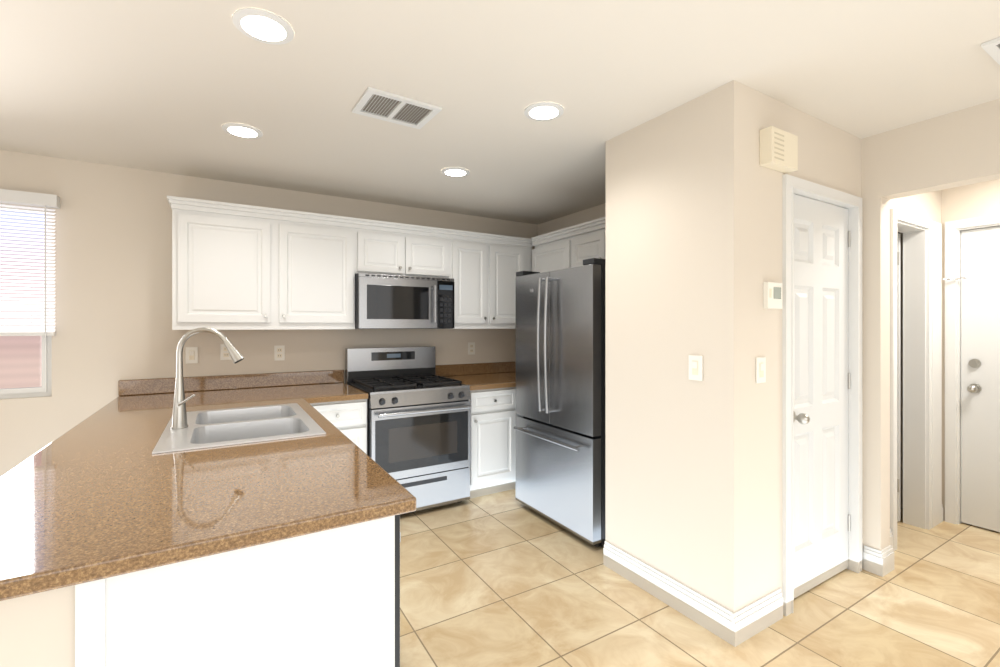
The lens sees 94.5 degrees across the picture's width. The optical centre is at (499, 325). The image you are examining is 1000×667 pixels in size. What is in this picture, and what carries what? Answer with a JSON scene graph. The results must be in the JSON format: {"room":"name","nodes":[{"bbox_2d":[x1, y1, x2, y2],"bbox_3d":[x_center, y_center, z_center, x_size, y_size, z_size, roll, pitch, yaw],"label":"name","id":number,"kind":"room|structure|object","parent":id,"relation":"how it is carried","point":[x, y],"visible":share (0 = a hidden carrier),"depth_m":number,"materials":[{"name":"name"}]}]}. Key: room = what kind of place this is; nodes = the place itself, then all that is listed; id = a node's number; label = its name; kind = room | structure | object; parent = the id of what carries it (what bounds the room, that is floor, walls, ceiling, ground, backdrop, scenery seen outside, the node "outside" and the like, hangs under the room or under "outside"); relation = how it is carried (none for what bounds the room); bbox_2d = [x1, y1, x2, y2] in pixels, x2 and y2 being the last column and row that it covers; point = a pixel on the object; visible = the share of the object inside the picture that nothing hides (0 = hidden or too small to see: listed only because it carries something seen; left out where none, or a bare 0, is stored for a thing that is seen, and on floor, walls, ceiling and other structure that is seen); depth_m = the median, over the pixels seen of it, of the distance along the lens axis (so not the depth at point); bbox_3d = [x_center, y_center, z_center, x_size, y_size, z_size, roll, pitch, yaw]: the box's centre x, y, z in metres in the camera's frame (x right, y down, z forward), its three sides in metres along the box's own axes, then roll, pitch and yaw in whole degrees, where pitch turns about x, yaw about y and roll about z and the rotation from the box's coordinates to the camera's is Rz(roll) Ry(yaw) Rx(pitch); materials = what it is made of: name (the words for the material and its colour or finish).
{"room":"kitchen","nodes":[
{"label":"kitchen","id":0,"kind":"room"},
{"bbox_2d":[0,585,74,666],"bbox_3d":[-1.605,0.941,2.037,0.155,0.868,2.715,0,0,-31],"label":"wall","id":1,"kind":"structure","parent":0,"point":[38,629],"depth_m":0.89,"materials":[{"name":"beige paint"}]},
{"bbox_2d":[0,377,187,600],"bbox_3d":[-1.657,0.431,2.001,0.399,0.143,2.758,0,0,-31],"label":"countertop","id":2,"kind":"structure","parent":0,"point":[104,492],"depth_m":1.27,"materials":[{"name":"stone"}]},
{"bbox_2d":[184,373,291,411],"bbox_3d":[-1.704,0.431,2.998,0.510,0.143,1.002,0,0,-31],"label":"countertop","id":3,"kind":"structure","parent":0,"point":[261,389],"depth_m":3.27,"materials":[{"name":"stone"}]},
{"bbox_2d":[0,150,535,476],"bbox_3d":[-2.725,0.155,3.038,7.470,2.440,0.122,0,0,-31],"label":"wall","id":4,"kind":"structure","parent":0,"point":[113,226],"depth_m":3.12,"materials":[{"name":"beige paint"}]},
{"bbox_2d":[0,204,51,398],"bbox_3d":[-3.289,-0.141,2.680,1.035,1.208,0.083,0,0,-31],"label":"window","id":5,"kind":"structure","parent":4,"relation":"in","point":[45,389],"depth_m":2.91,"materials":[{"name":"white"}]},
{"bbox_2d":[0,189,59,337],"bbox_3d":[-3.245,-0.369,2.606,1.115,0.888,0.080,0,0,-31],"label":"window blinds","id":6,"kind":"object","parent":5,"relation":"attached to","point":[28,198],"visible":0.85,"depth_m":2.82,"materials":[{"name":"white plastic"}]},
{"bbox_2d":[186,347,197,363],"bbox_3d":[-2.191,0.208,3.284,0.072,0.116,0.011,0,0,-31],"label":"light switch","id":7,"kind":"object","parent":4,"relation":"attached to","point":[191,354],"visible":1,"depth_m":3.28,"materials":[{"name":"white plastic"}]},
{"bbox_2d":[220,344,231,359],"bbox_3d":[-2.012,0.191,3.394,0.072,0.116,0.008,0,0,-31],"label":"outlet","id":8,"kind":"object","parent":4,"relation":"attached to","point":[224,354],"visible":0.79,"depth_m":3.38,"materials":[{"name":"white plastic"}]},
{"bbox_2d":[168,200,358,329],"bbox_3d":[-1.689,-0.380,3.395,1.154,0.810,0.335,0,0,-31],"label":"upper cabinet","id":9,"kind":"object","parent":4,"relation":"attached to","point":[241,267],"depth_m":3.22,"materials":[{"name":"white wood"}]},
{"bbox_2d":[274,345,284,360],"bbox_3d":[-1.707,0.209,3.577,0.072,0.116,0.008,0,0,-31],"label":"electrical outlet","id":10,"kind":"object","parent":4,"relation":"attached to","point":[279,352],"visible":1,"depth_m":3.57,"materials":[{"name":"white plastic"}]},
{"bbox_2d":[359,224,450,277],"bbox_3d":[-0.851,-0.596,3.901,0.804,0.378,0.335,0,0,-31],"label":"upper cabinet","id":11,"kind":"object","parent":4,"relation":"attached to","point":[384,249],"depth_m":3.76,"materials":[{"name":"white wood"}]},
{"bbox_2d":[355,273,453,328],"bbox_3d":[-0.817,-0.190,3.844,0.796,0.423,0.466,0,0,-31],"label":"microwave","id":12,"kind":"object","parent":11,"relation":"attached to","point":[395,302],"visible":1,"depth_m":3.66,"materials":[{"name":"grey metal"}]},
{"bbox_2d":[468,342,474,354],"bbox_3d":[-0.274,0.216,4.442,0.072,0.116,0.008,0,0,-31],"label":"electrical outlet","id":13,"kind":"object","parent":4,"relation":"attached to","point":[471,348],"visible":1,"depth_m":4.44,"materials":[{"name":"white plastic"}]},
{"bbox_2d":[451,232,534,328],"bbox_3d":[-0.124,-0.380,4.303,0.856,0.810,0.398,0,0,-31],"label":"upper cabinet","id":14,"kind":"object","parent":4,"relation":"attached to","point":[484,269],"depth_m":4.16,"materials":[{"name":"white wood"}]},
{"bbox_2d":[0,0,999,224],"bbox_3d":[-0.077,-1.090,0.128,9.200,0.050,7.900,0,0,-31],"label":"ceiling","id":15,"kind":"structure","parent":0,"point":[170,86],"depth_m":2.00,"materials":[{"name":"beige paint"}]},
{"bbox_2d":[222,123,262,138],"bbox_3d":[-1.402,-1.060,2.518,0.196,0.009,0.196,0,0,-31],"label":"recessed light","id":16,"kind":"object","parent":15,"relation":"in","point":[241,130],"visible":0.96,"depth_m":2.50,"materials":[{"name":"white"}]},
{"bbox_2d":[232,8,293,44],"bbox_3d":[-0.839,-1.060,1.643,0.196,0.009,0.196,0,0,-31],"label":"recessed light","id":17,"kind":"object","parent":15,"relation":"in","point":[264,25],"visible":0.98,"depth_m":1.63,"materials":[{"name":"white"}]},
{"bbox_2d":[352,86,441,128],"bbox_3d":[-0.507,-1.058,2.263,0.360,0.011,0.270,0,0,-33],"label":"ceiling vent","id":18,"kind":"object","parent":15,"relation":"in","point":[389,107],"visible":0.98,"depth_m":2.26,"materials":[{"name":"white metal"}]},
{"bbox_2d":[441,167,469,176],"bbox_3d":[-0.307,-1.060,3.190,0.196,0.009,0.196,0,0,-31],"label":"recessed light","id":19,"kind":"object","parent":15,"relation":"in","point":[455,171],"visible":1,"depth_m":3.17,"materials":[{"name":"white"}]},
{"bbox_2d":[524,102,563,120],"bbox_3d":[0.217,-1.060,2.292,0.196,0.009,0.196,0,0,-31],"label":"recessed light","id":20,"kind":"object","parent":15,"relation":"in","point":[544,110],"visible":0.98,"depth_m":2.28,"materials":[{"name":"white"}]},
{"bbox_2d":[981,37,999,64],"bbox_3d":[2.063,-1.058,1.682,0.360,0.011,0.360,0,0,-31],"label":"ceiling vent","id":21,"kind":"object","parent":15,"relation":"in","point":[991,48],"visible":0.95,"depth_m":1.75,"materials":[{"name":"white metal"}]},
{"bbox_2d":[536,205,599,235],"bbox_3d":[0.968,0.155,4.029,0.120,2.440,1.960,0,0,-31],"label":"wall","id":22,"kind":"structure","parent":0,"point":[593,213],"depth_m":4.42,"materials":[{"name":"beige paint"}]},
{"bbox_2d":[535,232,570,272],"bbox_3d":[0.591,-0.380,4.222,0.324,0.810,0.581,0,0,-31],"label":"upper cabinet","id":23,"kind":"object","parent":22,"relation":"attached to","point":[552,253],"depth_m":4.11,"materials":[{"name":"white wood"}]},
{"bbox_2d":[571,224,594,267],"bbox_3d":[0.862,-0.620,3.772,0.324,0.330,0.470,0,0,-31],"label":"upper cabinet","id":24,"kind":"object","parent":22,"relation":"attached to","point":[582,239],"depth_m":3.78,"materials":[{"name":"white wood"}]},
{"bbox_2d":[595,220,605,258],"bbox_3d":[1.099,-0.620,3.380,0.324,0.330,0.708,0,0,-31],"label":"upper cabinet","id":25,"kind":"object","parent":22,"relation":"attached to","point":[600,229],"depth_m":3.59,"materials":[{"name":"white wood"}]},
{"bbox_2d":[400,489,999,666],"bbox_3d":[-0.077,1.400,0.128,9.200,0.050,7.900,0,0,-31],"label":"floor","id":26,"kind":"structure","parent":0,"point":[504,579],"depth_m":2.25,"materials":[{"name":"tile"}]},
{"bbox_2d":[291,399,370,542],"bbox_3d":[-1.302,0.941,3.391,0.463,0.868,0.743,0,0,-31],"label":"base cabinet","id":27,"kind":"object","parent":26,"relation":"on","point":[350,417],"depth_m":3.11,"materials":[{"name":"white wood"}]},
{"bbox_2d":[124,435,371,573],"bbox_3d":[-0.777,0.483,1.461,0.510,0.038,0.924,0,0,-31],"label":"countertop","id":28,"kind":"structure","parent":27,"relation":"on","point":[202,502],"depth_m":1.22,"materials":[{"name":"stone"}]},
{"bbox_2d":[292,370,367,400],"bbox_3d":[-1.271,0.431,3.397,0.403,0.143,0.766,0,0,-31],"label":"countertop","id":29,"kind":"structure","parent":27,"relation":"on","point":[332,380],"depth_m":3.66,"materials":[{"name":"stone"}]},
{"bbox_2d":[280,372,415,519],"bbox_3d":[-0.980,0.431,2.409,0.120,0.143,2.758,0,0,-31],"label":"countertop","id":30,"kind":"structure","parent":27,"relation":"on","point":[388,497],"depth_m":1.60,"materials":[{"name":"stone"}]},
{"bbox_2d":[152,403,325,453],"bbox_3d":[-1.234,0.559,2.210,0.600,0.202,0.890,0,0,-31],"label":"sink","id":31,"kind":"object","parent":30,"relation":"in","point":[218,427],"visible":0.5,"depth_m":2.20,"materials":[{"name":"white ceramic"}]},
{"bbox_2d":[171,327,243,428],"bbox_3d":[-1.333,0.231,2.111,0.286,0.451,0.133,0,0,-31],"label":"faucet","id":32,"kind":"object","parent":31,"relation":"on","point":[179,417],"visible":1,"depth_m":2.08,"materials":[{"name":"silver metal"}]},
{"bbox_2d":[395,514,400,666],"bbox_3d":[-0.697,0.939,1.394,0.647,0.848,0.600,0,0,-31],"label":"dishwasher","id":33,"kind":"object","parent":26,"relation":"on","point":[397,587],"visible":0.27,"depth_m":1.29,"materials":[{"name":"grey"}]},
{"bbox_2d":[345,346,470,513],"bbox_3d":[-0.732,0.780,3.653,0.768,1.190,0.828,0,0,-31],"label":"range","id":34,"kind":"object","parent":26,"relation":"on","point":[418,429],"visible":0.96,"depth_m":3.42,"materials":[{"name":"grey metal"}]},
{"bbox_2d":[470,387,518,497],"bbox_3d":[-0.245,0.941,4.029,0.437,0.868,0.743,0,0,-31],"label":"base cabinet","id":35,"kind":"object","parent":26,"relation":"on","point":[493,411],"depth_m":3.72,"materials":[{"name":"white wood"}]},
{"bbox_2d":[435,361,515,390],"bbox_3d":[0.084,0.431,4.218,1.196,0.143,0.760,0,0,-31],"label":"countertop","id":36,"kind":"structure","parent":35,"relation":"on","point":[494,375],"depth_m":4.30,"materials":[{"name":"stone"}]},
{"bbox_2d":[514,258,605,546],"bbox_3d":[0.674,0.481,3.372,0.942,1.788,0.866,0,0,-31],"label":"fridge","id":37,"kind":"object","parent":26,"relation":"on","point":[560,427],"visible":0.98,"depth_m":3.03,"materials":[{"name":"silver metal"}]},
{"bbox_2d":[600,80,843,611],"bbox_3d":[1.218,0.155,2.580,0.950,2.440,0.780,0,0,-31],"label":"wall","id":38,"kind":"structure","parent":0,"point":[690,210],"depth_m":2.18,"materials":[{"name":"beige paint"}]},
{"bbox_2d":[603,541,742,646],"bbox_3d":[0.808,1.308,2.324,0.016,0.134,0.796,0,0,-31],"label":"baseboard","id":39,"kind":"structure","parent":38,"relation":"attached to","point":[740,626],"depth_m":2.23,"materials":[{"name":"white wood"}]},
{"bbox_2d":[689,355,702,380],"bbox_3d":[0.911,0.195,2.155,0.011,0.116,0.072,0,0,-31],"label":"light switch","id":40,"kind":"object","parent":38,"relation":"attached to","point":[695,367],"visible":1,"depth_m":2.15,"materials":[{"name":"white plastic"}]},
{"bbox_2d":[756,357,765,382],"bbox_3d":[1.187,0.200,2.098,0.072,0.116,0.011,0,0,-31],"label":"light switch","id":41,"kind":"object","parent":38,"relation":"attached to","point":[760,369],"visible":1,"depth_m":2.09,"materials":[{"name":"white plastic"}]},
{"bbox_2d":[739,588,782,641],"bbox_3d":[1.181,1.308,2.093,0.345,0.134,0.016,0,0,-31],"label":"baseboard","id":42,"kind":"structure","parent":38,"relation":"attached to","point":[767,610],"depth_m":2.09,"materials":[{"name":"white wood"}]},
{"bbox_2d":[763,282,781,308],"bbox_3d":[1.263,-0.140,2.136,0.120,0.120,0.024,0,0,-31],"label":"thermostat","id":43,"kind":"object","parent":38,"relation":"attached to","point":[772,295],"visible":1,"depth_m":2.12,"materials":[{"name":"white plastic"}]},
{"bbox_2d":[760,126,797,173],"bbox_3d":[1.288,-0.810,2.133,0.220,0.160,0.056,0,0,-31],"label":"door chime","id":44,"kind":"object","parent":38,"relation":"attached to","point":[778,149],"visible":1,"depth_m":2.09,"materials":[{"name":"beige plastic"}]},
{"bbox_2d":[794,194,847,597],"bbox_3d":[1.687,0.351,2.411,0.680,2.023,0.119,0,0,-31],"label":"pantry door","id":45,"kind":"structure","parent":38,"relation":"in","point":[820,392],"depth_m":2.45,"materials":[{"name":"white wood"}]},
{"bbox_2d":[782,174,861,615],"bbox_3d":[1.666,0.328,2.446,0.800,2.095,0.129,0,0,-31],"label":"door frame","id":46,"kind":"structure","parent":38,"relation":"attached to","point":[793,185],"depth_m":2.37,"materials":[{"name":"white wood"}]},
{"bbox_2d":[844,133,863,547],"bbox_3d":[1.989,0.155,2.642,0.045,2.440,0.130,0,0,-31],"label":"wall","id":47,"kind":"structure","parent":0,"point":[853,145],"depth_m":2.62,"materials":[{"name":"beige paint"}]},
{"bbox_2d":[864,99,999,550],"bbox_3d":[3.124,0.155,0.950,0.150,2.440,5.540,0,0,-31],"label":"wall","id":48,"kind":"structure","parent":0,"point":[941,169],"depth_m":2.57,"materials":[{"name":"beige paint"}]},
{"bbox_2d":[897,233,900,521],"bbox_3d":[2.658,0.359,3.436,0.046,2.008,0.506,0,0,-31],"label":"hall door","id":49,"kind":"structure","parent":48,"relation":"in","point":[898,377],"depth_m":3.22,"materials":[{"name":"white wood"}]},
{"bbox_2d":[890,208,999,550],"bbox_3d":[3.044,0.322,2.702,0.985,2.107,1.137,0,0,-31],"label":"door frame","id":50,"kind":"structure","parent":48,"relation":"attached to","point":[922,374],"depth_m":3.18,"materials":[{"name":"white wood"}]},
{"bbox_2d":[940,276,966,279],"bbox_3d":[3.123,-0.325,3.192,0.077,0.031,0.138,0,0,-31],"label":"hook","id":51,"kind":"object","parent":50,"relation":"attached to","point":[965,277],"visible":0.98,"depth_m":3.19,"materials":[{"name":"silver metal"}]},
{"bbox_2d":[961,226,999,531],"bbox_3d":[3.407,0.352,2.838,0.124,2.022,0.850,0,0,-31],"label":"entry door","id":52,"kind":"structure","parent":48,"relation":"in","point":[980,382],"depth_m":3.13,"materials":[{"name":"white wood"}]},
{"label":"outside","id":53,"kind":"structure","parent":0,"visible":0},
{"bbox_2d":[0,210,46,388],"bbox_3d":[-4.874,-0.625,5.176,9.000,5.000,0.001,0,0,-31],"label":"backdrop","id":54,"kind":"structure","parent":53,"point":[20,359],"depth_m":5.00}
]}

